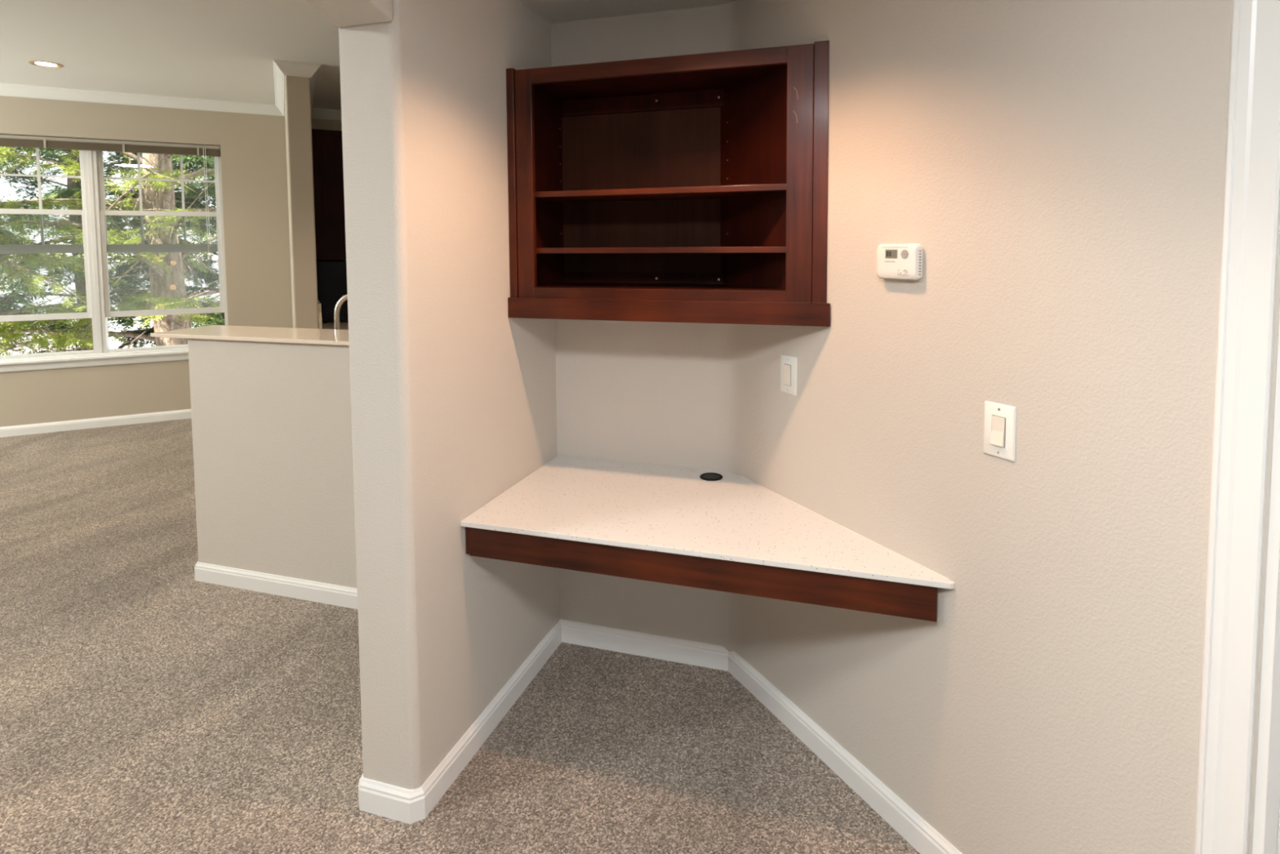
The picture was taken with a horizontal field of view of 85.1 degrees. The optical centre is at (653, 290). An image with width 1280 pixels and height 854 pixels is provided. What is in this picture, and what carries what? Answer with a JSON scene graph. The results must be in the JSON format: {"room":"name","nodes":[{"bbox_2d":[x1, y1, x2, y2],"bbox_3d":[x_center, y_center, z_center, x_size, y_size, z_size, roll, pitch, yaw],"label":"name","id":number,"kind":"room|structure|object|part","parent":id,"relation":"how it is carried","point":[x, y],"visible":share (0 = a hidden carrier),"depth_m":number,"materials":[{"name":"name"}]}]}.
{"room":"home office nook","nodes":[
{"label":"home office nook","id":0,"kind":"room"},
{"bbox_2d":[0,0,341,110],"bbox_3d":[-4.932,-1.685,4.166,9.450,0.120,10.500,1,4,17],"label":"ceiling","id":1,"kind":"structure","parent":0,"point":[214,50],"depth_m":4.77,"materials":[{"name":"paint"}]},
{"bbox_2d":[27,60,63,68],"bbox_3d":[-4.550,-1.690,5.222,0.200,0.007,0.200,1,4,17],"label":"recessed light","id":2,"kind":"object","parent":1,"relation":"in","point":[37,63],"visible":1,"depth_m":5.21,"materials":[{"name":"beige"}]},
{"bbox_3d":[-4.550,-1.689,5.222,0.124,0.004,0.124,1,4,17],"label":"bulb","id":3,"kind":"part","parent":2,"relation":"part of","materials":[{"name":"white"}]},
{"bbox_2d":[0,95,342,426],"bbox_3d":[-4.610,-0.300,6.515,7.800,3.040,0.160,-2,4,-28],"label":"wall","id":4,"kind":"structure","parent":0,"point":[253,153],"depth_m":6.53,"materials":[{"name":"paint"}]},
{"bbox_2d":[0,133,97,359],"bbox_3d":[-5.533,-0.371,6.050,1.069,1.920,0.100,-2,4,-28],"label":"window","id":5,"kind":"structure","parent":4,"relation":"in","point":[86,248],"depth_m":6.20,"materials":[{"name":"white plastic"}]},
{"bbox_2d":[0,148,80,244],"bbox_3d":[-5.547,-0.826,6.043,0.941,0.862,0.016,-2,4,-28],"label":"grille","id":6,"kind":"object","parent":5,"relation":"attached to","point":[40,211],"depth_m":6.12,"materials":[{"name":"white plastic"}]},
{"bbox_3d":[-5.547,-0.805,6.045,1.009,0.974,0.030,-2,4,-28],"label":"sash","id":7,"kind":"part","parent":5,"relation":"part of","materials":[{"name":"white plastic"}]},
{"bbox_3d":[-5.525,-0.215,6.046,1.009,0.969,0.030,-2,4,-28],"label":"sash","id":8,"kind":"part","parent":5,"relation":"part of","materials":[{"name":"white plastic"}]},
{"bbox_2d":[0,347,188,372],"bbox_3d":[-5.053,0.592,6.305,2.190,0.040,0.200,-2,4,-28],"label":"trim","id":9,"kind":"structure","parent":4,"relation":"attached to","point":[183,350],"depth_m":6.24,"materials":[{"name":"white paint"}]},
{"bbox_2d":[86,138,102,353],"bbox_3d":[-5.044,-0.390,6.307,0.036,1.920,0.108,-2,4,-28],"label":"trim","id":10,"kind":"structure","parent":4,"relation":"attached to","point":[89,155],"depth_m":6.26,"materials":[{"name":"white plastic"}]},
{"bbox_2d":[0,408,191,437],"bbox_3d":[-5.338,1.218,5.955,5.327,0.087,1.736,-1,4,-7],"label":"baseboard","id":11,"kind":"structure","parent":4,"relation":"attached to","point":[33,428],"depth_m":6.27,"materials":[{"name":"white paint"}]},
{"bbox_2d":[91,138,227,352],"bbox_3d":[-4.593,-0.408,6.546,0.985,1.920,0.100,-2,4,-28],"label":"window","id":12,"kind":"structure","parent":4,"relation":"in","point":[104,248],"depth_m":6.47,"materials":[{"name":"white plastic"}]},
{"bbox_2d":[0,134,219,259],"bbox_3d":[-5.045,-0.798,6.192,2.072,1.078,0.058,-2,4,-28],"label":"window blind","id":13,"kind":"object","parent":12,"relation":"attached to","point":[6,140],"visible":1,"depth_m":6.25,"materials":[{"name":"beige"}]},
{"bbox_3d":[-4.232,-0.829,6.597,0.008,1.020,0.005,-2,4,-28],"label":"lift cord","id":14,"kind":"part","parent":13,"relation":"part of","materials":[{"name":"white fabric"}]},
{"bbox_3d":[-4.219,-0.874,6.601,0.008,0.930,0.005,-2,4,-28],"label":"lift cord","id":15,"kind":"part","parent":13,"relation":"part of","materials":[{"name":"white fabric"}]},
{"bbox_3d":[-4.607,-0.841,6.541,0.925,0.974,0.030,-2,4,-28],"label":"sash","id":16,"kind":"part","parent":12,"relation":"part of","materials":[{"name":"white plastic"}]},
{"bbox_2d":[103,152,214,244],"bbox_3d":[-4.607,-0.862,6.540,0.857,0.862,0.016,-2,4,-28],"label":"grille","id":17,"kind":"object","parent":12,"relation":"attached to","point":[155,213],"depth_m":6.48,"materials":[{"name":"white plastic"}]},
{"bbox_3d":[-4.585,-0.252,6.542,0.925,0.969,0.030,-2,4,-28],"label":"sash","id":18,"kind":"part","parent":12,"relation":"part of","materials":[{"name":"white plastic"}]},
{"bbox_2d":[0,59,342,120],"bbox_3d":[-4.331,-1.661,5.407,7.050,0.090,1.914,-2,4,-28],"label":"trim","id":19,"kind":"structure","parent":4,"relation":"attached to","point":[281,68],"depth_m":6.19,"materials":[{"name":"white paint"}]},
{"bbox_2d":[284,75,319,328],"bbox_3d":[-3.116,-0.273,6.177,0.167,3.010,1.838,-2,4,-28],"label":"wall","id":20,"kind":"structure","parent":0,"point":[298,124],"depth_m":5.34,"materials":[{"name":"paint"}]},
{"bbox_2d":[311,128,346,259],"bbox_3d":[-3.077,-0.867,6.622,0.355,1.140,1.017,-2,4,-28],"label":"upper cabinet","id":21,"kind":"object","parent":20,"relation":"attached to","point":[327,145],"visible":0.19,"depth_m":6.17,"materials":[{"name":"brown wood"}]},
{"bbox_3d":[-3.087,-1.415,6.584,0.339,0.040,1.017,-2,4,-28],"label":"moulding","id":22,"kind":"part","parent":21,"relation":"part of","materials":[{"name":"brown wood"}]},
{"bbox_2d":[304,0,559,789],"bbox_3d":[-0.229,-0.143,3.596,0.186,3.040,8.310,1,4,17],"label":"wall","id":23,"kind":"structure","parent":0,"point":[454,397],"depth_m":2.00,"materials":[{"name":"paint"}]},
{"bbox_2d":[358,618,561,823],"bbox_3d":[-0.457,1.380,2.923,0.216,0.087,2.015,1,4,17],"label":"baseboard","id":24,"kind":"structure","parent":23,"relation":"attached to","point":[407,806],"depth_m":2.10,"materials":[{"name":"white paint"}]},
{"bbox_2d":[187,3,729,651],"bbox_3d":[-0.922,0.138,2.986,2.668,2.564,0.144,1,4,17],"label":"wall","id":25,"kind":"structure","parent":0,"point":[652,393],"depth_m":2.79,"materials":[{"name":"paint"}]},
{"bbox_2d":[150,324,349,345],"bbox_3d":[-1.461,0.218,3.251,1.955,0.018,0.367,1,4,17],"label":"countertop","id":26,"kind":"structure","parent":25,"relation":"on","point":[242,333],"depth_m":3.30,"materials":[{"name":"beige stone"}]},
{"bbox_2d":[194,560,357,608],"bbox_3d":[-1.381,1.369,3.188,1.736,0.087,0.140,1,4,17],"label":"baseboard","id":27,"kind":"structure","parent":25,"relation":"attached to","point":[304,589],"depth_m":3.23,"materials":[{"name":"white paint"}]},
{"bbox_2d":[560,618,728,671],"bbox_3d":[-0.048,1.389,2.738,0.706,0.087,0.015,1,4,17],"label":"baseboard","id":28,"kind":"structure","parent":25,"relation":"attached to","point":[624,641],"depth_m":2.73,"materials":[{"name":"white paint"}]},
{"bbox_2d":[0,417,919,853],"bbox_3d":[-2.979,1.445,3.765,13.500,0.120,10.500,1,4,17],"label":"floor","id":29,"kind":"structure","parent":0,"point":[147,706],"depth_m":2.33,"materials":[{"name":"carpet"}]},
{"bbox_3d":[-1.241,0.948,3.504,1.663,0.885,0.594,1,4,17],"label":"base cabinet","id":30,"kind":"object","parent":29,"relation":"on","visible":0},
{"bbox_3d":[-1.254,0.490,3.492,1.693,0.030,0.620,1,4,17],"label":"countertop","id":31,"kind":"structure","parent":30,"relation":"on","visible":0},
{"bbox_2d":[333,293,347,329],"bbox_3d":[-1.627,0.238,3.711,0.316,0.447,0.056,1,4,17],"label":"kitchen faucet","id":32,"kind":"object","parent":31,"relation":"on","point":[336,314],"visible":0.17,"depth_m":3.71,"materials":[{"name":"silver metal"}]},
{"bbox_3d":[-2.767,0.774,6.432,1.716,0.885,1.716,1,4,17],"label":"base cabinet","id":33,"kind":"object","parent":29,"relation":"on","visible":0},
{"bbox_2d":[317,299,348,329],"bbox_3d":[-2.753,0.192,6.394,0.644,0.279,1.833,-2,4,-28],"label":"countertop","id":34,"kind":"structure","parent":33,"relation":"on","point":[344,324],"depth_m":5.91,"materials":[{"name":"beige stone"}]},
{"bbox_2d":[316,259,348,323],"bbox_3d":[-3.019,-0.009,6.713,0.425,0.554,0.970,-2,4,-28],"label":"kitchen appliance","id":35,"kind":"object","parent":34,"relation":"on","point":[331,274],"visible":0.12,"depth_m":6.24,"materials":[{"name":"black metal"}]},
{"bbox_2d":[517,0,737,23],"bbox_3d":[0.869,-0.900,-0.327,4.200,0.100,5.243,1,4,17],"label":"ceiling","id":36,"kind":"structure","parent":0,"point":[553,11],"depth_m":2.51,"materials":[{"name":"paint"}]},
{"bbox_2d":[728,0,1279,853],"bbox_3d":[0.700,0.196,1.909,0.135,2.564,1.638,-2,4,-28],"label":"wall","id":37,"kind":"structure","parent":0,"point":[1056,168],"depth_m":1.57,"materials":[{"name":"paint"}]},
{"bbox_2d":[506,40,830,326],"bbox_3d":[0.066,-0.332,2.396,1.077,0.848,0.371,1,4,17],"label":"upper cabinet","id":38,"kind":"object","parent":37,"relation":"attached to","point":[693,188],"visible":1,"depth_m":2.39,"materials":[{"name":"brown wood"}]},
{"bbox_3d":[-0.404,-0.368,2.561,0.018,0.772,0.328,1,4,17],"label":"panel","id":39,"kind":"part","parent":38,"relation":"part of","materials":[{"name":"brown wood"}]},
{"bbox_3d":[-0.049,-0.373,2.617,0.638,0.772,0.012,1,4,17],"label":"panel","id":40,"kind":"part","parent":38,"relation":"part of","materials":[{"name":"brown wood"}]},
{"bbox_3d":[-0.002,-0.715,2.232,0.852,0.050,0.020,1,4,17],"label":"rail","id":41,"kind":"part","parent":38,"relation":"part of","materials":[{"name":"brown wood"}]},
{"bbox_3d":[0.002,0.015,2.277,0.852,0.038,0.020,1,4,17],"label":"rail","id":42,"kind":"part","parent":38,"relation":"part of","materials":[{"name":"brown wood"}]},
{"bbox_3d":[0.048,-0.720,2.393,0.938,0.018,0.316,1,4,17],"label":"panel","id":43,"kind":"part","parent":38,"relation":"part of","materials":[{"name":"brown wood"}]},
{"bbox_2d":[535,183,786,202],"bbox_3d":[0.047,-0.333,2.421,0.922,0.019,0.304,1,4,17],"label":"shelf","id":44,"kind":"object","parent":38,"relation":"attached to","point":[731,193],"depth_m":2.35,"materials":[{"name":"brown wood"}]},
{"bbox_2d":[536,246,786,253],"bbox_3d":[0.048,-0.141,2.433,0.922,0.019,0.304,1,4,17],"label":"shelf","id":45,"kind":"object","parent":38,"relation":"attached to","point":[539,249],"depth_m":2.29,"materials":[{"name":"brown wood"}]},
{"bbox_3d":[0.052,-0.005,2.437,0.938,0.018,0.316,1,4,17],"label":"panel","id":46,"kind":"part","parent":38,"relation":"part of","materials":[{"name":"brown wood"}]},
{"bbox_3d":[0.017,0.067,2.253,1.077,0.070,0.021,1,4,17],"label":"light rail","id":47,"kind":"part","parent":38,"relation":"part of","materials":[{"name":"brown wood"}]},
{"bbox_3d":[0.356,-0.357,2.321,0.013,0.772,0.460,-2,4,-28],"label":"panel","id":48,"kind":"part","parent":38,"relation":"part of","materials":[{"name":"brown wood"}]},
{"bbox_2d":[460,455,954,622],"bbox_3d":[0.180,0.750,2.267,1.400,0.118,0.700,1,4,17],"label":"desk","id":49,"kind":"object","parent":37,"relation":"attached to","point":[702,528],"visible":1,"depth_m":2.06,"materials":[{"name":"white stone"}]},
{"bbox_2d":[780,354,796,395],"bbox_3d":[0.437,0.276,2.272,0.012,0.125,0.079,-2,4,-28],"label":"light switch","id":50,"kind":"object","parent":37,"relation":"attached to","point":[788,363],"visible":1,"depth_m":2.27,"materials":[{"name":"white plastic"}]},
{"bbox_2d":[728,650,962,853],"bbox_3d":[0.640,1.433,1.970,0.015,0.087,1.513,-2,4,-28],"label":"baseboard","id":51,"kind":"structure","parent":37,"relation":"attached to","point":[899,815],"depth_m":2.08,"materials":[{"name":"white paint"}]},
{"bbox_2d":[876,243,922,279],"bbox_3d":[0.643,-0.075,1.834,0.033,0.093,0.137,-2,4,-28],"label":"thermostat","id":52,"kind":"object","parent":37,"relation":"attached to","point":[894,261],"visible":1,"depth_m":1.81,"materials":[{"name":"white plastic"}]},
{"bbox_2d":[983,400,1016,462],"bbox_3d":[0.793,0.323,1.602,0.012,0.125,0.079,-2,4,-28],"label":"light switch","id":53,"kind":"object","parent":37,"relation":"attached to","point":[1000,420],"visible":1,"depth_m":1.60,"materials":[{"name":"white plastic"}]},
{"bbox_3d":[0.793,0.323,1.603,0.001,0.069,0.035,-2,4,-28],"label":"switch frame","id":54,"kind":"part","parent":53,"relation":"part of","materials":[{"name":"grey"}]},
{"bbox_3d":[1.698,0.307,0.040,1.936,2.564,1.936,1,4,17],"label":"wall","id":55,"kind":"structure","parent":0,"visible":0},
{"bbox_2d":[1194,0,1279,853],"bbox_3d":[1.278,0.477,0.829,0.147,2.130,0.997,-2,4,-28],"label":"door frame","id":56,"kind":"structure","parent":55,"relation":"in","point":[1251,189],"depth_m":1.19,"materials":[{"name":"white paint"}]},
{"label":"outside","id":57,"kind":"structure","parent":0,"visible":0},
{"bbox_2d":[0,326,198,355],"bbox_3d":[-6.168,0.704,35.052,150.000,0.100,120.000,1,4,17],"label":"ground","id":58,"kind":"structure","parent":57,"point":[115,344],"depth_m":20.49,"materials":[{"name":"grey"}]},
{"bbox_2d":[0,226,51,351],"bbox_3d":[-13.388,-2.054,10.724,5.923,9.492,6.009,-1,4,-8],"label":"tree","id":59,"kind":"object","parent":58,"relation":"on","point":[11,232],"visible":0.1,"depth_m":12.58,"materials":[{"name":"green plant"}]},
{"bbox_2d":[0,146,200,355],"bbox_3d":[-9.131,-1.097,8.091,5.226,7.121,5.495,0,4,3],"label":"conifer tree","id":60,"kind":"object","parent":58,"relation":"on","point":[70,302],"visible":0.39,"depth_m":8.81,"materials":[{"name":"green plant"}]},
{"bbox_2d":[0,241,219,333],"bbox_3d":[-19.066,-0.261,25.964,14.600,3.100,4.800,-2,4,-28],"label":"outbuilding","id":61,"kind":"structure","parent":58,"relation":"on","point":[215,257],"depth_m":23.82,"materials":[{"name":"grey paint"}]},
{"bbox_2d":[0,146,220,354],"bbox_3d":[-10.042,-2.004,12.286,5.661,9.823,5.836,0,4,5],"label":"tree","id":62,"kind":"object","parent":58,"relation":"on","point":[12,297],"visible":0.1,"depth_m":12.13,"materials":[{"name":"green plant"}]},
{"bbox_2d":[0,146,224,355],"bbox_3d":[-6.078,-1.988,9.195,5.063,8.517,4.610,-3,5,-40],"label":"conifer tree","id":63,"kind":"object","parent":58,"relation":"on","point":[167,291],"visible":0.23,"depth_m":9.07,"materials":[{"name":"green plant"}]},
{"bbox_2d":[33,155,225,333],"bbox_3d":[-7.773,-2.474,13.223,5.931,9.027,5.464,-1,4,-14],"label":"tree","id":64,"kind":"object","parent":58,"relation":"on","point":[64,193],"visible":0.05,"depth_m":11.63,"materials":[{"name":"green plant"}]}
]}

